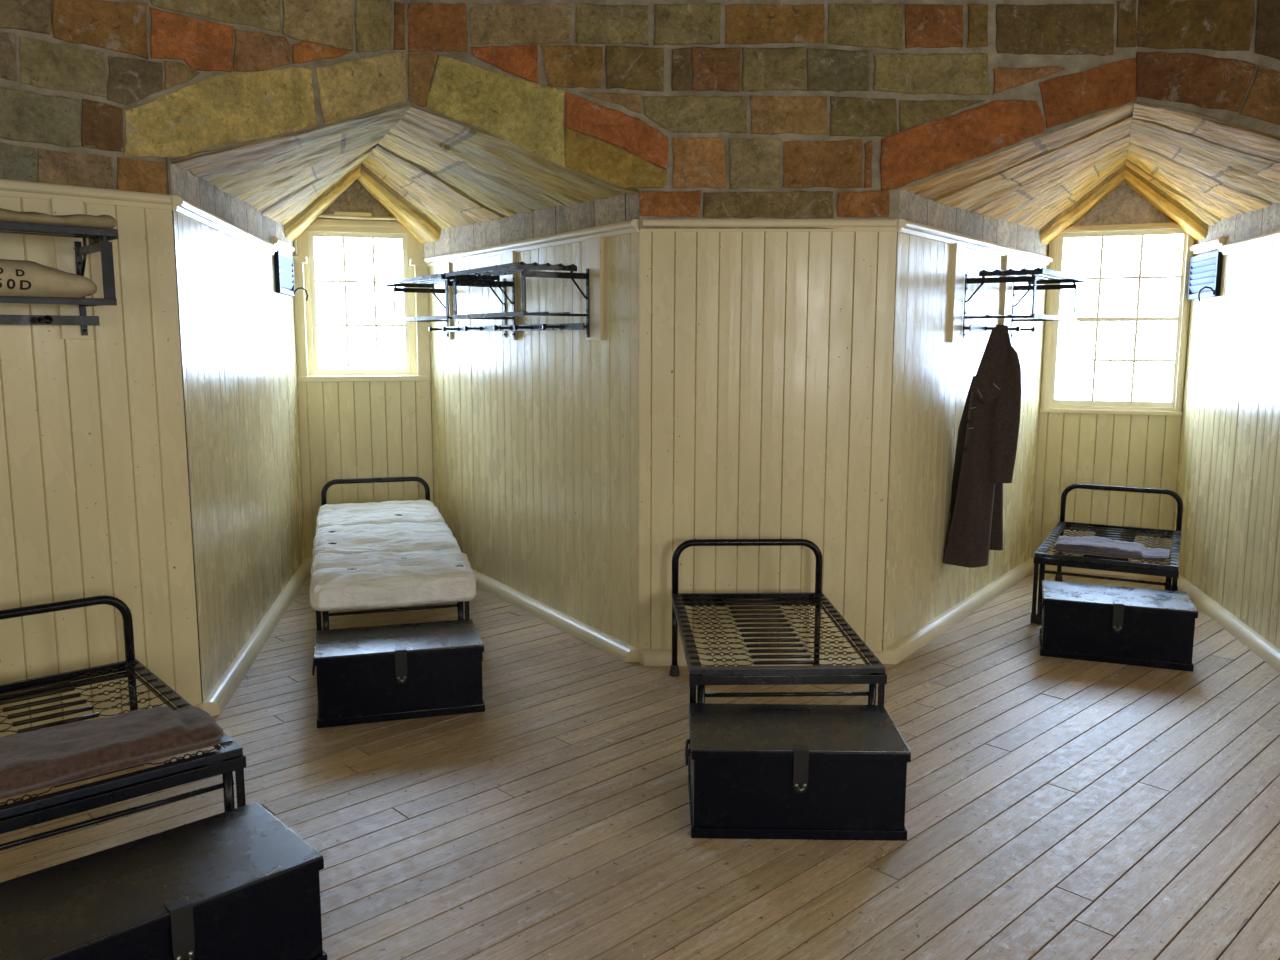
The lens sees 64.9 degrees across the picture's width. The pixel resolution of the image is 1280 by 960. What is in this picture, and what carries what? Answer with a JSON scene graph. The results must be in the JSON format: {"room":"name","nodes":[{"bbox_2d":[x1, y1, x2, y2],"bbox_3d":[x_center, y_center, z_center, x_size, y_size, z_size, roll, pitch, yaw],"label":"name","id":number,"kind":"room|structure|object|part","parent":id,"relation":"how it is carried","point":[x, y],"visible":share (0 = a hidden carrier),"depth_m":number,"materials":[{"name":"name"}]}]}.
{"room":"dormitory","nodes":[
{"label":"dormitory","id":0,"kind":"room"},
{"bbox_2d":[0,0,410,736],"bbox_3d":[-2.034,-0.772,4.264,2.452,3.750,0.044,-7,11,-42],"label":"wall","id":1,"kind":"structure","parent":0,"point":[95,495],"depth_m":4.18,"materials":[{"name":"beige paint"}]},
{"bbox_2d":[0,222,117,335],"bbox_3d":[-2.443,-0.709,3.556,1.040,0.389,0.436,-7,11,-42],"label":"wall shelf","id":2,"kind":"object","parent":1,"relation":"attached to","point":[99,238],"visible":0.99,"depth_m":3.74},
{"bbox_2d":[0,259,96,297],"bbox_3d":[-2.422,-0.713,3.533,0.903,0.133,0.315,-7,11,-42],"label":"bag","id":3,"kind":"object","parent":2,"relation":"on","point":[17,277],"visible":0.92,"depth_m":3.60,"materials":[{"name":"beige fabric"}]},
{"bbox_3d":[-2.571,-0.594,3.713,1.040,0.037,0.055,-7,11,-42],"label":"hat rail","id":4,"kind":"part","parent":2,"relation":"part of","materials":[{"name":"black metal"}]},
{"bbox_2d":[0,208,116,228],"bbox_3d":[-2.351,-0.936,3.517,0.906,0.081,0.318,-7,11,-42],"label":"canvas","id":5,"kind":"object","parent":2,"relation":"on","point":[75,220],"visible":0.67,"depth_m":3.58},
{"bbox_2d":[50,198,92,338],"bbox_3d":[-2.265,-0.837,4.016,0.110,0.547,0.023,-7,11,-42],"label":"trim","id":6,"kind":"structure","parent":1,"relation":"attached to","point":[64,249],"depth_m":4.00,"materials":[{"name":"beige paint"}]},
{"bbox_2d":[0,179,172,209],"bbox_3d":[-2.444,-1.111,3.822,1.316,0.062,0.067,-7,11,-42],"label":"trim","id":7,"kind":"structure","parent":1,"relation":"attached to","point":[8,188],"depth_m":4.01,"materials":[{"name":"beige paint"}]},
{"bbox_2d":[192,703,202,709],"bbox_3d":[-2.436,1.106,4.103,1.300,0.072,0.062,-7,11,-42],"label":"baseboard","id":8,"kind":"structure","parent":1,"relation":"attached to","point":[200,705],"depth_m":4.53,"materials":[{"name":"beige paint"}]},
{"bbox_2d":[166,157,304,702],"bbox_3d":[-2.273,-0.405,5.979,0.032,2.550,3.285,-1,8,-10],"label":"wall","id":9,"kind":"structure","parent":0,"point":[238,342],"depth_m":5.32,"materials":[{"name":"beige paint"}]},
{"bbox_2d":[172,195,277,254],"bbox_3d":[-2.170,-1.326,5.372,0.067,0.062,2.326,-1,8,-10],"label":"trim","id":10,"kind":"structure","parent":9,"relation":"attached to","point":[180,205],"depth_m":4.97,"materials":[{"name":"beige paint"}]},
{"bbox_2d":[203,558,311,715],"bbox_3d":[-2.222,0.829,6.107,0.062,0.072,3.162,-1,8,-10],"label":"baseboard","id":11,"kind":"structure","parent":9,"relation":"attached to","point":[214,704],"depth_m":5.46,"materials":[{"name":"beige paint"}]},
{"bbox_2d":[271,237,294,253],"bbox_3d":[-2.435,-1.586,6.845,0.067,0.062,0.670,-1,8,-10],"label":"trim","id":12,"kind":"structure","parent":9,"relation":"attached to","point":[280,244],"depth_m":6.74,"materials":[{"name":"beige paint"}]},
{"bbox_2d":[274,248,307,300],"bbox_3d":[-2.376,-1.395,6.877,0.125,0.316,0.602,-1,8,-10],"label":"ventilator","id":13,"kind":"object","parent":9,"relation":"attached to","point":[283,261],"visible":0.95,"depth_m":6.80,"materials":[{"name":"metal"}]},
{"bbox_3d":[-2.422,-1.409,6.867,0.030,0.285,0.602,-1,8,-10],"label":"frame","id":14,"kind":"part","parent":13,"relation":"part of","materials":[{"name":"blue metal"}]},
{"bbox_3d":[-2.412,-1.324,7.168,0.099,0.097,0.024,-1,8,-10],"label":"hook handle","id":15,"kind":"part","parent":13,"relation":"part of","materials":[{"name":"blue metal"}]},
{"bbox_2d":[293,175,395,243],"bbox_3d":[-2.098,-2.037,7.525,1.322,0.840,0.018,-2,8,-15],"label":"wall","id":16,"kind":"structure","parent":0,"point":[355,198],"depth_m":7.52,"materials":[{"name":"stone"}]},
{"bbox_2d":[293,263,433,557],"bbox_3d":[-2.071,-0.482,7.627,0.962,2.252,0.142,-2,8,-15],"label":"wall","id":17,"kind":"structure","parent":0,"point":[362,429],"depth_m":7.57,"materials":[{"name":"beige paint"}]},
{"bbox_2d":[293,211,430,381],"bbox_3d":[-2.088,-1.447,7.566,1.362,2.180,0.332,-2,8,-15],"label":"window","id":18,"kind":"structure","parent":17,"relation":"in","point":[411,248],"depth_m":7.54,"materials":[{"name":"beige paint"}]},
{"bbox_3d":[-2.108,-1.329,7.603,0.709,1.047,0.033,-2,8,-15],"label":"sash","id":19,"kind":"part","parent":18,"relation":"part of","materials":[{"name":"beige paint"}]},
{"bbox_3d":[-2.069,-0.765,7.583,0.962,0.040,0.172,-2,8,-15],"label":"sill","id":20,"kind":"part","parent":18,"relation":"part of","materials":[{"name":"beige paint"}]},
{"bbox_2d":[170,104,637,243],"bbox_3d":[-1.782,-1.804,5.892,2.155,0.542,3.425,-5,9,-32],"label":"ceiling","id":21,"kind":"structure","parent":0,"point":[431,172],"depth_m":5.74,"materials":[{"name":"wood"}]},
{"bbox_2d":[422,190,638,648],"bbox_3d":[-0.828,-0.475,6.503,0.032,2.550,3.133,-5,9,-32],"label":"wall","id":22,"kind":"structure","parent":0,"point":[535,434],"depth_m":6.05,"materials":[{"name":"beige paint"}]},
{"bbox_2d":[440,262,452,339],"bbox_3d":[-1.389,-1.283,7.240,0.023,0.547,0.150,-5,9,-32],"label":"trim","id":23,"kind":"structure","parent":22,"relation":"attached to","point":[445,267],"depth_m":7.21,"materials":[{"name":"beige paint"}]},
{"bbox_2d":[386,273,506,337],"bbox_3d":[-1.302,-1.142,6.688,0.436,0.389,1.070,-5,9,-32],"label":"wall shelf","id":24,"kind":"object","parent":22,"relation":"attached to","point":[421,281],"visible":0.85,"depth_m":6.75,"materials":[{"name":"black metal"}]},
{"bbox_3d":[-1.142,-1.021,6.807,0.055,0.037,1.070,-5,9,-32],"label":"hat rail","id":25,"kind":"part","parent":24,"relation":"part of","materials":[{"name":"black metal"}]},
{"bbox_2d":[503,251,516,339],"bbox_3d":[-0.819,-1.159,6.349,0.023,0.547,0.140,-5,9,-32],"label":"trim","id":26,"kind":"structure","parent":22,"relation":"attached to","point":[508,257],"depth_m":6.33,"materials":[{"name":"beige paint"}]},
{"bbox_2d":[445,262,589,337],"bbox_3d":[-0.718,-1.014,5.777,0.436,0.389,1.030,-5,9,-32],"label":"wall shelf","id":27,"kind":"object","parent":22,"relation":"attached to","point":[480,275],"visible":1,"depth_m":5.61,"materials":[{"name":"black metal"}]},
{"bbox_3d":[-0.558,-0.893,5.896,0.055,0.037,1.030,-5,9,-32],"label":"hat rail","id":28,"kind":"part","parent":27,"relation":"part of","materials":[{"name":"black metal"}]},
{"bbox_2d":[424,219,638,266],"bbox_3d":[-0.794,-1.450,6.283,0.067,0.062,2.969,-5,9,-32],"label":"trim","id":29,"kind":"structure","parent":22,"relation":"attached to","point":[630,226],"depth_m":5.90,"materials":[{"name":"beige paint"}]},
{"bbox_2d":[472,569,638,661],"bbox_3d":[-0.837,0.762,6.602,0.062,0.072,2.999,-5,9,-32],"label":"baseboard","id":30,"kind":"structure","parent":22,"relation":"attached to","point":[615,647],"depth_m":5.99,"materials":[{"name":"beige paint"}]},
{"bbox_2d":[585,236,603,339],"bbox_3d":[-0.245,-1.034,5.455,0.023,0.547,0.160,-5,9,-32],"label":"trim","id":31,"kind":"structure","parent":22,"relation":"attached to","point":[594,246],"depth_m":5.42,"materials":[{"name":"beige paint"}]},
{"bbox_2d":[0,569,1279,959],"bbox_3d":[0.490,1.437,2.035,19.967,0.007,19.900,0,8,0],"label":"floor","id":32,"kind":"structure","parent":0,"point":[1056,808],"depth_m":3.66,"materials":[{"name":"brown wood"}]},
{"bbox_2d":[0,595,245,850],"bbox_3d":[-1.929,0.888,3.367,0.785,0.708,1.229,-7,10,-41],"label":"frame","id":33,"kind":"object","parent":32,"relation":"on","point":[35,810],"visible":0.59,"depth_m":3.15,"materials":[{"name":"black metal"}]},
{"bbox_3d":[-2.281,0.775,3.758,0.764,0.046,0.076,-7,10,-41],"label":"rail","id":34,"kind":"part","parent":33,"relation":"part of","materials":[{"name":"black metal"}]},
{"bbox_3d":[-1.921,0.818,3.348,0.692,0.024,1.072,-7,10,-41],"label":"chain","id":35,"kind":"part","parent":33,"relation":"part of","materials":[{"name":"grey metal"}]},
{"bbox_2d":[0,706,222,799],"bbox_3d":[-1.665,0.801,3.029,0.739,0.095,0.318,-7,10,-41],"label":"folded blanket","id":36,"kind":"object","parent":33,"relation":"on","point":[47,757],"visible":1,"depth_m":2.99,"materials":[{"name":"brown fabric"}]},
{"bbox_3d":[-1.542,0.882,2.918,0.764,0.023,0.032,-7,10,-41],"label":"rail","id":37,"kind":"part","parent":33,"relation":"part of","materials":[{"name":"black metal"}]},
{"bbox_3d":[-2.040,0.918,4.060,0.030,0.368,0.030,-7,10,-41],"label":"leg","id":38,"kind":"part","parent":33,"relation":"part of","materials":[{"name":"black metal"}]},
{"bbox_3d":[-1.647,0.797,3.579,0.049,0.036,1.170,-7,10,-41],"label":"rail","id":39,"kind":"part","parent":33,"relation":"part of","materials":[{"name":"black metal"}]},
{"bbox_3d":[-1.279,1.034,3.176,0.060,0.384,0.032,-7,10,-41],"label":"leg","id":40,"kind":"part","parent":33,"relation":"part of","materials":[{"name":"black metal"}]},
{"bbox_2d":[0,802,326,959],"bbox_3d":[-1.264,1.183,2.632,0.776,0.328,0.468,-7,11,-43],"label":"trunk","id":41,"kind":"object","parent":32,"relation":"on","point":[239,883],"visible":1,"depth_m":2.58,"materials":[{"name":"black paint"}]},
{"bbox_2d":[316,476,469,629],"bbox_3d":[-1.591,0.486,6.266,0.784,0.708,2.339,-2,8,-16],"label":"frame","id":42,"kind":"object","parent":32,"relation":"on","point":[325,614],"visible":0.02,"depth_m":5.28,"materials":[{"name":"black metal"}]},
{"bbox_3d":[-1.604,0.766,5.101,0.060,0.384,0.032,-2,8,-16],"label":"leg","id":43,"kind":"part","parent":42,"relation":"part of","materials":[{"name":"black metal"}]},
{"bbox_2d":[310,500,475,610],"bbox_3d":[-1.553,0.385,6.125,0.828,0.198,2.449,-2,8,-16],"label":"mattress","id":44,"kind":"object","parent":42,"relation":"on","point":[387,554],"visible":1,"depth_m":5.31,"materials":[{"name":"beige fabric"}]},
{"bbox_3d":[-0.928,0.740,5.300,0.060,0.384,0.032,-2,8,-16],"label":"leg","id":45,"kind":"part","parent":42,"relation":"part of","materials":[{"name":"black metal"}]},
{"bbox_2d":[312,619,484,727],"bbox_3d":[-1.127,0.894,4.721,0.776,0.328,0.468,-2,8,-16],"label":"trunk","id":46,"kind":"object","parent":32,"relation":"on","point":[371,674],"visible":1,"depth_m":4.55,"materials":[{"name":"black paint"}]},
{"bbox_3d":[-1.491,0.850,4.622,0.026,0.075,0.110,-2,8,-16],"label":"handle","id":47,"kind":"part","parent":46,"relation":"part of","materials":[{"name":"black metal"}]},
{"bbox_3d":[-1.131,0.739,4.712,0.742,0.010,0.440,-2,8,-16],"label":"lid","id":48,"kind":"part","parent":46,"relation":"part of","materials":[{"name":"black wood"}]},
{"bbox_2d":[669,539,886,773],"bbox_3d":[0.560,0.730,4.540,0.784,0.708,1.239,0,8,-2],"label":"frame","id":49,"kind":"object","parent":32,"relation":"on","point":[873,674],"visible":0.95,"depth_m":4.33,"materials":[{"name":"black metal"}]},
{"bbox_2d":[669,664,679,676],"bbox_3d":[0.177,0.972,5.161,0.054,0.057,0.054,0,8,-2],"label":"bed foot","id":50,"kind":"object","parent":49,"relation":"on","point":[674,669],"depth_m":5.14,"materials":[{"name":"black"}]},
{"bbox_3d":[0.177,0.773,5.133,0.030,0.368,0.030,0,8,-2],"label":"leg","id":51,"kind":"part","parent":49,"relation":"part of","materials":[{"name":"black metal"}]},
{"bbox_3d":[0.203,0.672,4.504,0.049,0.036,1.180,0,8,-2],"label":"rail","id":52,"kind":"part","parent":49,"relation":"part of","materials":[{"name":"black metal"}]},
{"bbox_3d":[0.225,0.927,3.962,0.060,0.384,0.032,0,8,-2],"label":"leg","id":53,"kind":"part","parent":49,"relation":"part of","materials":[{"name":"black metal"}]},
{"bbox_3d":[0.544,0.599,5.067,0.764,0.046,0.076,0,8,-2],"label":"rail","id":54,"kind":"part","parent":49,"relation":"part of","materials":[{"name":"black metal"}]},
{"bbox_3d":[0.560,0.660,4.518,0.692,0.024,1.082,0,8,-2],"label":"chain","id":55,"kind":"part","parent":49,"relation":"part of","materials":[{"name":"grey metal"}]},
{"bbox_3d":[0.578,0.743,3.943,0.764,0.023,0.032,0,8,-2],"label":"rail","id":56,"kind":"part","parent":49,"relation":"part of","materials":[{"name":"black metal"}]},
{"bbox_3d":[0.907,0.771,5.155,0.030,0.368,0.030,0,8,-2],"label":"leg","id":57,"kind":"part","parent":49,"relation":"part of","materials":[{"name":"black metal"}]},
{"bbox_3d":[0.919,0.670,4.525,0.049,0.036,1.180,0,8,-2],"label":"rail","id":58,"kind":"part","parent":49,"relation":"part of","materials":[{"name":"black metal"}]},
{"bbox_3d":[0.929,0.926,3.983,0.060,0.384,0.032,0,8,-2],"label":"leg","id":59,"kind":"part","parent":49,"relation":"part of","materials":[{"name":"black metal"}]},
{"bbox_2d":[685,703,910,840],"bbox_3d":[0.551,1.046,3.644,0.776,0.328,0.468,0,8,1],"label":"trunk","id":60,"kind":"object","parent":32,"relation":"on","point":[758,771],"visible":1,"depth_m":3.46,"materials":[{"name":"black paint"}]},
{"bbox_3d":[0.177,0.986,3.658,0.026,0.075,0.110,0,8,1],"label":"handle","id":61,"kind":"part","parent":60,"relation":"part of","materials":[{"name":"black metal"}]},
{"bbox_3d":[0.552,0.892,3.636,0.742,0.010,0.440,0,8,1],"label":"lid","id":62,"kind":"part","parent":60,"relation":"part of","materials":[{"name":"black wood"}]},
{"bbox_2d":[1030,484,1182,623],"bbox_3d":[3.020,0.469,6.451,0.784,0.708,1.295,4,9,28],"label":"frame","id":63,"kind":"object","parent":32,"relation":"on","point":[1122,533],"visible":0.7,"depth_m":6.11,"materials":[{"name":"black metal"}]},
{"bbox_2d":[1030,613,1041,623],"bbox_3d":[2.418,0.842,6.125,0.075,0.057,0.054,4,9,28],"label":"bed foot","id":64,"kind":"object","parent":63,"relation":"on","point":[1036,618],"depth_m":6.11,"materials":[{"name":"black metal"}]},
{"bbox_3d":[2.414,0.635,6.098,0.060,0.384,0.032,4,9,28],"label":"leg","id":65,"kind":"part","parent":63,"relation":"part of","materials":[{"name":"black metal"}]},
{"bbox_3d":[2.698,0.386,6.598,0.049,0.036,1.236,4,9,28],"label":"rail","id":66,"kind":"part","parent":63,"relation":"part of","materials":[{"name":"black metal"}]},
{"bbox_2d":[1055,574,1062,581],"bbox_3d":[2.997,0.692,7.208,0.054,0.057,0.054,4,9,28],"label":"bed foot","id":67,"kind":"object","parent":63,"relation":"on","point":[1058,577],"depth_m":7.19,"materials":[{"name":"black metal"}]},
{"bbox_3d":[2.998,0.493,7.181,0.030,0.368,0.030,4,9,28],"label":"leg","id":68,"kind":"part","parent":63,"relation":"part of","materials":[{"name":"black metal"}]},
{"bbox_3d":[2.722,0.475,5.901,0.764,0.023,0.032,4,9,28],"label":"rail","id":69,"kind":"part","parent":63,"relation":"part of","materials":[{"name":"black metal"}]},
{"bbox_3d":[3.014,0.399,6.430,0.692,0.024,1.138,4,9,28],"label":"chain","id":70,"kind":"part","parent":63,"relation":"part of","materials":[{"name":"grey metal"}]},
{"bbox_2d":[1053,536,1169,561],"bbox_3d":[2.833,0.401,6.052,0.626,0.072,0.331,4,9,28],"label":"folded blanket","id":71,"kind":"object","parent":63,"relation":"on","point":[1088,545],"visible":1,"depth_m":5.98,"materials":[{"name":"fabric"}]},
{"bbox_3d":[3.293,0.344,6.937,0.764,0.046,0.076,4,9,28],"label":"rail","id":72,"kind":"part","parent":63,"relation":"part of","materials":[{"name":"black metal"}]},
{"bbox_3d":[3.033,0.682,5.763,0.060,0.384,0.032,4,9,28],"label":"leg","id":73,"kind":"part","parent":63,"relation":"part of","materials":[{"name":"black metal"}]},
{"bbox_3d":[3.326,0.434,6.257,0.049,0.036,1.236,4,9,28],"label":"rail","id":74,"kind":"part","parent":63,"relation":"part of","materials":[{"name":"black metal"}]},
{"bbox_2d":[1038,580,1197,671],"bbox_3d":[2.600,0.788,5.527,0.776,0.328,0.468,3,8,21],"label":"trunk","id":75,"kind":"object","parent":32,"relation":"on","point":[1154,628],"visible":1,"depth_m":5.37,"materials":[{"name":"black paint"}]},
{"bbox_3d":[2.255,0.711,5.664,0.026,0.075,0.110,3,8,21],"label":"handle","id":76,"kind":"part","parent":75,"relation":"part of","materials":[{"name":"black metal"}]},
{"bbox_3d":[2.605,0.634,5.518,0.742,0.010,0.440,3,8,21],"label":"lid","id":77,"kind":"part","parent":75,"relation":"part of","materials":[{"name":"black wood"}]},
{"bbox_2d":[294,0,1190,549],"bbox_3d":[0.641,-0.967,5.701,7.848,4.150,4.794,0,8,0],"label":"wall","id":78,"kind":"structure","parent":0,"point":[373,147],"depth_m":7.17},
{"bbox_2d":[293,256,307,263],"bbox_3d":[-2.480,-1.603,7.341,0.100,0.045,0.140,-2,8,-15],"label":"trim","id":79,"kind":"structure","parent":78,"relation":"attached to","point":[296,259],"depth_m":7.28,"materials":[{"name":"beige paint"}]},
{"bbox_2d":[410,259,426,265],"bbox_3d":[-1.660,-1.632,7.558,0.126,0.045,0.140,-2,8,-15],"label":"trim","id":80,"kind":"structure","parent":78,"relation":"attached to","point":[413,262],"depth_m":7.49,"materials":[{"name":"beige paint"}]},
{"bbox_2d":[639,232,896,650],"bbox_3d":[0.641,-0.143,5.218,1.294,2.252,0.032,0,8,1],"label":"wall","id":81,"kind":"structure","parent":0,"point":[766,358],"depth_m":5.18,"materials":[{"name":"beige paint"}]},
{"bbox_2d":[639,649,882,665],"bbox_3d":[0.639,0.942,5.323,1.294,0.072,0.062,0,8,1],"label":"baseboard","id":82,"kind":"structure","parent":81,"relation":"attached to","point":[647,657],"depth_m":5.30,"materials":[{"name":"beige paint"}]},
{"bbox_2d":[639,219,897,231],"bbox_3d":[0.643,-1.275,5.043,1.326,0.062,0.067,0,8,1],"label":"trim","id":83,"kind":"structure","parent":81,"relation":"attached to","point":[842,225],"depth_m":5.02,"materials":[{"name":"beige paint"}]},
{"bbox_2d":[407,0,1137,228],"bbox_3d":[0.650,-1.995,4.920,3.571,1.498,0.024,0,8,0],"label":"wall","id":84,"kind":"structure","parent":0,"point":[706,109],"depth_m":4.93,"materials":[{"name":"stone"}]},
{"bbox_2d":[882,189,1048,659],"bbox_3d":[2.165,-0.445,6.399,0.032,2.530,3.052,6,10,35],"label":"wall","id":85,"kind":"structure","parent":0,"point":[932,376],"depth_m":5.74,"materials":[{"name":"beige paint"}]},
{"bbox_2d":[949,243,965,342],"bbox_3d":[1.824,-1.072,5.792,0.023,0.557,0.155,6,10,35],"label":"trim","id":86,"kind":"structure","parent":85,"relation":"attached to","point":[958,259],"depth_m":5.76,"materials":[{"name":"beige paint"}]},
{"bbox_2d":[882,558,1033,663],"bbox_3d":[2.167,0.782,6.498,0.062,0.072,2.921,6,10,35],"label":"baseboard","id":87,"kind":"structure","parent":85,"relation":"attached to","point":[918,638],"depth_m":6.11,"materials":[{"name":"beige paint"}]},
{"bbox_2d":[897,219,1052,265],"bbox_3d":[2.129,-1.431,6.181,0.067,0.062,2.888,6,10,35],"label":"trim","id":88,"kind":"structure","parent":85,"relation":"attached to","point":[905,226],"depth_m":5.82,"materials":[{"name":"beige paint"}]},
{"bbox_2d":[1001,255,1013,335],"bbox_3d":[2.396,-1.180,6.577,0.023,0.557,0.150,6,10,35],"label":"trim","id":89,"kind":"structure","parent":85,"relation":"attached to","point":[1006,306],"depth_m":6.54,"materials":[{"name":"beige paint"}]},
{"bbox_2d":[962,267,1085,338],"bbox_3d":[2.353,-1.059,6.139,0.436,0.389,1.060,6,10,35],"label":"wall shelf","id":90,"kind":"object","parent":85,"relation":"attached to","point":[1022,275],"visible":0.96,"depth_m":5.89,"materials":[{"name":"black metal"}]},
{"bbox_2d":[943,324,1021,567],"bbox_3d":[1.989,-0.201,5.878,0.379,1.396,0.290,1,8,3],"label":"greatcoat","id":91,"kind":"object","parent":90,"relation":"hanging from","point":[988,430],"visible":0.99,"depth_m":5.81,"materials":[{"name":"fabric"}]},
{"bbox_3d":[1.923,-0.084,5.998,0.166,1.068,0.050,7,11,41],"label":"panel","id":92,"kind":"part","parent":91,"relation":"part of","materials":[{"name":"fabric"}]},
{"bbox_3d":[2.200,-0.940,6.267,0.055,0.037,1.060,6,10,35],"label":"hat rail","id":93,"kind":"part","parent":90,"relation":"part of","materials":[{"name":"black metal"}]},
{"bbox_2d":[905,101,1279,243],"bbox_3d":[3.055,-1.748,5.746,2.064,0.523,3.313,6,10,35],"label":"ceiling","id":94,"kind":"structure","parent":0,"point":[1049,183],"depth_m":5.72,"materials":[{"name":"wood"}]},
{"bbox_2d":[1031,412,1181,563],"bbox_3d":[3.413,0.100,7.413,0.945,1.176,0.031,3,9,22],"label":"wall","id":95,"kind":"structure","parent":0,"point":[1142,451],"depth_m":7.37,"materials":[{"name":"beige paint"}]},
{"bbox_2d":[1031,557,1165,578],"bbox_3d":[3.397,0.652,7.447,1.046,0.072,0.062,3,9,22],"label":"baseboard","id":96,"kind":"structure","parent":95,"relation":"attached to","point":[1047,567],"depth_m":7.43,"materials":[{"name":"beige paint"}]},
{"bbox_2d":[1039,222,1194,415],"bbox_3d":[3.439,-1.270,7.284,1.345,2.315,0.202,3,9,22],"label":"window","id":97,"kind":"structure","parent":95,"relation":"in","point":[1048,403],"depth_m":7.24,"materials":[{"name":"beige paint"}]},
{"bbox_3d":[3.408,-0.495,7.316,0.945,0.030,0.042,3,9,22],"label":"sill","id":98,"kind":"part","parent":97,"relation":"part of","materials":[{"name":"beige paint"}]},
{"bbox_2d":[1047,181,1170,268],"bbox_3d":[3.432,-1.898,7.175,1.305,0.800,0.020,3,9,22],"label":"wall","id":99,"kind":"structure","parent":0,"point":[1123,205],"depth_m":7.17,"materials":[{"name":"stone"}]},
{"bbox_2d":[1135,0,1279,136],"bbox_3d":[3.315,-1.883,4.145,2.407,1.498,0.023,7,10,41],"label":"wall","id":100,"kind":"structure","parent":0,"point":[1218,59],"depth_m":4.70,"materials":[{"name":"stone"}]},
{"bbox_2d":[1174,203,1279,649],"bbox_3d":[3.575,-0.368,5.865,0.031,2.530,2.958,2,8,12],"label":"wall","id":101,"kind":"structure","parent":0,"point":[1228,480],"depth_m":6.09,"materials":[{"name":"beige paint"}]},
{"bbox_2d":[1187,250,1222,300],"bbox_3d":[3.719,-1.346,6.730,0.125,0.321,0.582,2,8,12],"label":"ventilator","id":102,"kind":"object","parent":101,"relation":"attached to","point":[1205,270],"visible":0.99,"depth_m":6.65,"materials":[{"name":"blue metal"}]},
{"bbox_3d":[3.648,-1.199,6.487,0.099,0.097,0.024,2,8,12],"label":"hook handle","id":103,"kind":"part","parent":102,"relation":"part of","materials":[{"name":"black metal"}]},
{"bbox_2d":[1189,237,1224,254],"bbox_3d":[3.780,-1.555,6.698,0.067,0.062,0.600,2,8,12],"label":"trim","id":104,"kind":"structure","parent":101,"relation":"attached to","point":[1213,244],"depth_m":6.64,"materials":[{"name":"beige paint"}]},
{"bbox_2d":[1163,575,1279,672],"bbox_3d":[3.517,0.855,5.992,0.062,0.072,2.831,2,8,12],"label":"baseboard","id":105,"kind":"structure","parent":101,"relation":"attached to","point":[1255,642],"depth_m":5.92,"materials":[{"name":"beige paint"}]},
{"bbox_2d":[1219,230,1279,254],"bbox_3d":[3.472,-1.312,5.345,0.067,0.062,2.176,2,8,12],"label":"trim","id":106,"kind":"structure","parent":101,"relation":"attached to","point":[1273,237],"depth_m":5.88,"materials":[{"name":"beige paint"}]}
]}

